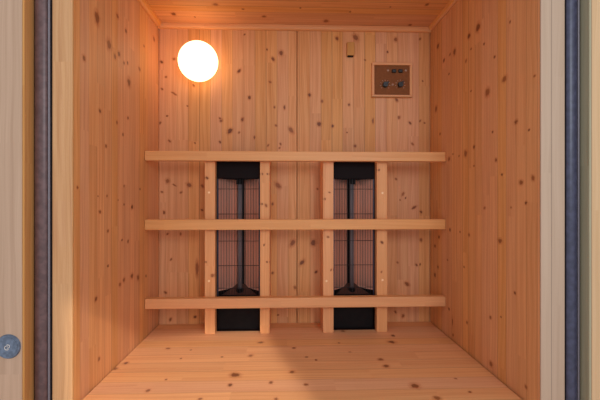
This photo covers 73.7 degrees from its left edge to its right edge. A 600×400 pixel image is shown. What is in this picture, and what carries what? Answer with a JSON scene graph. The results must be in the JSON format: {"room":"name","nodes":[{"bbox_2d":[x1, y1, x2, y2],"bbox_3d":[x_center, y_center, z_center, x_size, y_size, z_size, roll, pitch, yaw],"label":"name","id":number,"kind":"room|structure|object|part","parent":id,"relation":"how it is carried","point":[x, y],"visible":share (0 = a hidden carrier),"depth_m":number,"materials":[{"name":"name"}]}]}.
{"room":"sauna","nodes":[
{"label":"sauna","id":0,"kind":"room"},
{"bbox_2d":[74,0,158,399],"bbox_3d":[-0.664,0.130,1.499,0.030,1.900,0.750,0,0,-2],"label":"wall","id":1,"kind":"structure","parent":0,"point":[116,42],"depth_m":1.38,"materials":[{"name":"brown wood"}]},
{"bbox_2d":[137,0,160,26],"bbox_3d":[-0.637,-0.809,1.484,0.021,0.021,0.719,0,0,-2],"label":"trim","id":2,"kind":"structure","parent":1,"relation":"attached to","point":[143,3],"depth_m":1.72,"materials":[{"name":"brown wood"}]},
{"bbox_2d":[159,29,429,323],"bbox_3d":[-0.019,0.130,1.911,1.347,1.900,0.040,0,0,-2],"label":"wall","id":3,"kind":"structure","parent":0,"point":[268,90],"depth_m":1.89,"materials":[{"name":"brown wood"}]},
{"bbox_2d":[178,40,217,81],"bbox_3d":[-0.459,-0.626,1.797,0.177,0.177,0.159,0,0,-2],"label":"wall lamp","id":4,"kind":"object","parent":3,"relation":"attached to","point":[197,60],"visible":1,"depth_m":1.74,"materials":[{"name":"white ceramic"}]},
{"bbox_2d":[158,23,430,32],"bbox_3d":[-0.018,-0.809,1.881,1.285,0.020,0.020,0,0,-2],"label":"trim","id":5,"kind":"structure","parent":3,"relation":"attached to","point":[204,26],"depth_m":1.88,"materials":[{"name":"brown wood"}]},
{"bbox_2d":[346,42,354,56],"bbox_3d":[0.239,-0.711,1.892,0.036,0.066,0.019,0,0,-2],"label":"sensor","id":6,"kind":"object","parent":3,"relation":"attached to","point":[350,46],"visible":1,"depth_m":1.88,"materials":[{"name":"brown wood"}]},
{"bbox_2d":[371,62,411,97],"bbox_3d":[0.436,-0.569,1.895,0.193,0.165,0.024,0,0,-2],"label":"control panel","id":7,"kind":"object","parent":3,"relation":"attached to","point":[388,79],"visible":1,"depth_m":1.90,"materials":[{"name":"brown wood"}]},
{"bbox_3d":[0.436,-0.645,1.900,0.193,0.012,0.014,0,0,-2],"label":"frame rail","id":8,"kind":"part","parent":7,"relation":"part of","materials":[{"name":"brown wood"}]},
{"bbox_3d":[0.436,-0.493,1.900,0.193,0.012,0.014,0,0,-2],"label":"frame rail","id":9,"kind":"part","parent":7,"relation":"part of","materials":[{"name":"brown wood"}]},
{"bbox_2d":[146,0,449,26],"bbox_3d":[-0.006,-0.835,1.531,1.347,0.030,0.782,0,0,-2],"label":"ceiling","id":10,"kind":"structure","parent":0,"point":[409,13],"depth_m":1.75,"materials":[{"name":"brown wood"}]},
{"bbox_2d":[0,0,599,399],"bbox_3d":[0.011,0.070,1.091,1.821,2.020,0.129,0,0,-2],"label":"door frame","id":11,"kind":"structure","parent":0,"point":[37,36],"depth_m":1.09,"materials":[{"name":"brown wood"}]},
{"bbox_3d":[-0.823,0.130,1.093,0.154,1.900,0.049,0,0,-2],"label":"casing","id":12,"kind":"part","parent":11,"relation":"part of","materials":[{"name":"brown wood"}]},
{"bbox_3d":[-0.720,0.131,1.109,0.035,1.898,0.011,0,0,-2],"label":"bulb","id":13,"kind":"part","parent":11,"relation":"part of","materials":[{"name":"rubber"}]},
{"bbox_3d":[-0.664,0.130,1.120,0.056,1.900,0.007,0,0,-2],"label":"frame post","id":14,"kind":"part","parent":11,"relation":"part of","materials":[{"name":"brown wood"}]},
{"bbox_3d":[0.687,0.130,1.089,0.066,1.900,0.006,0,0,-2],"label":"frame post","id":15,"kind":"part","parent":11,"relation":"part of","materials":[{"name":"brown wood"}]},
{"bbox_3d":[0.738,0.131,1.083,0.030,1.898,0.009,0,0,-2],"label":"bulb","id":16,"kind":"part","parent":11,"relation":"part of","materials":[{"name":"blue rubber"}]},
{"bbox_3d":[0.844,0.130,1.116,0.154,1.900,0.120,0,0,-2],"label":"casing","id":17,"kind":"part","parent":11,"relation":"part of","materials":[{"name":"beige wood"}]},
{"bbox_2d":[430,0,539,399],"bbox_3d":[0.654,0.130,1.506,0.030,1.900,0.830,0,0,-2],"label":"wall","id":18,"kind":"structure","parent":0,"point":[485,54],"depth_m":1.35,"materials":[{"name":"brown wood"}]},
{"bbox_2d":[429,0,457,29],"bbox_3d":[0.628,-0.810,1.528,0.018,0.019,0.719,0,0,-2],"label":"trim","id":19,"kind":"structure","parent":18,"relation":"attached to","point":[451,3],"depth_m":1.74,"materials":[{"name":"brown wood"}]},
{"bbox_3d":[0.010,1.095,1.062,2.487,0.030,1.721,0,0,-2],"label":"floor","id":20,"kind":"structure","parent":0,"visible":0},
{"bbox_2d":[83,321,521,399],"bbox_3d":[-0.005,0.830,1.507,1.283,0.500,0.761,0,0,-2],"label":"bench","id":21,"kind":"object","parent":20,"relation":"on","point":[410,360],"visible":0.94,"depth_m":1.37,"materials":[{"name":"brown wood"}]},
{"bbox_2d":[217,161,259,330],"bbox_3d":[-0.274,0.203,1.825,0.192,0.755,0.111,0,0,-2],"label":"heater","id":22,"kind":"object","parent":21,"relation":"on","point":[238,183],"visible":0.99,"depth_m":1.79,"materials":[{"name":"black metal"}]},
{"bbox_3d":[-0.272,0.165,1.773,0.186,0.519,0.005,0,0,-2],"label":"guard frame","id":23,"kind":"part","parent":22,"relation":"part of","materials":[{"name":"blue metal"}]},
{"bbox_3d":[-0.274,0.407,1.835,0.186,0.047,0.084,0,0,-2],"label":"floor plate","id":24,"kind":"part","parent":22,"relation":"part of","materials":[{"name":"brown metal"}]},
{"bbox_3d":[-0.274,0.165,1.822,0.019,0.519,0.019,0,0,-2],"label":"heating rod","id":25,"kind":"part","parent":22,"relation":"part of","materials":[{"name":"grey metal"}]},
{"bbox_2d":[145,151,445,333],"bbox_3d":[-0.015,0.186,1.799,1.285,0.788,0.184,0,0,-2],"label":"backrest","id":26,"kind":"object","parent":21,"relation":"on","point":[326,224],"visible":0.92,"depth_m":1.72,"materials":[{"name":"brown wood"}]},
{"bbox_3d":[-0.013,0.439,1.725,1.285,0.044,0.036,0,0,-2],"label":"rail","id":27,"kind":"part","parent":26,"relation":"part of","materials":[{"name":"brown wood"}]},
{"bbox_3d":[-0.013,0.105,1.725,1.285,0.044,0.036,0,0,-2],"label":"rail","id":28,"kind":"part","parent":26,"relation":"part of","materials":[{"name":"brown wood"}]},
{"bbox_3d":[-0.013,-0.187,1.725,1.285,0.041,0.036,0,0,-2],"label":"rail","id":29,"kind":"part","parent":26,"relation":"part of","materials":[{"name":"brown wood"}]},
{"bbox_2d":[334,162,374,329],"bbox_3d":[0.239,0.203,1.843,0.188,0.755,0.111,0,0,-2],"label":"heater","id":30,"kind":"object","parent":21,"relation":"on","point":[354,182],"visible":0.85,"depth_m":1.81,"materials":[{"name":"black metal"}]},
{"bbox_3d":[0.239,0.165,1.839,0.019,0.519,0.019,0,0,-2],"label":"heating rod","id":31,"kind":"part","parent":30,"relation":"part of","materials":[{"name":"grey metal"}]},
{"bbox_3d":[0.238,0.407,1.853,0.182,0.047,0.084,0,0,-2],"label":"floor plate","id":32,"kind":"part","parent":30,"relation":"part of","materials":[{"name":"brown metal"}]},
{"bbox_3d":[0.240,0.165,1.791,0.182,0.519,0.005,0,0,-2],"label":"guard frame","id":33,"kind":"part","parent":30,"relation":"part of","materials":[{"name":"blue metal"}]}
]}

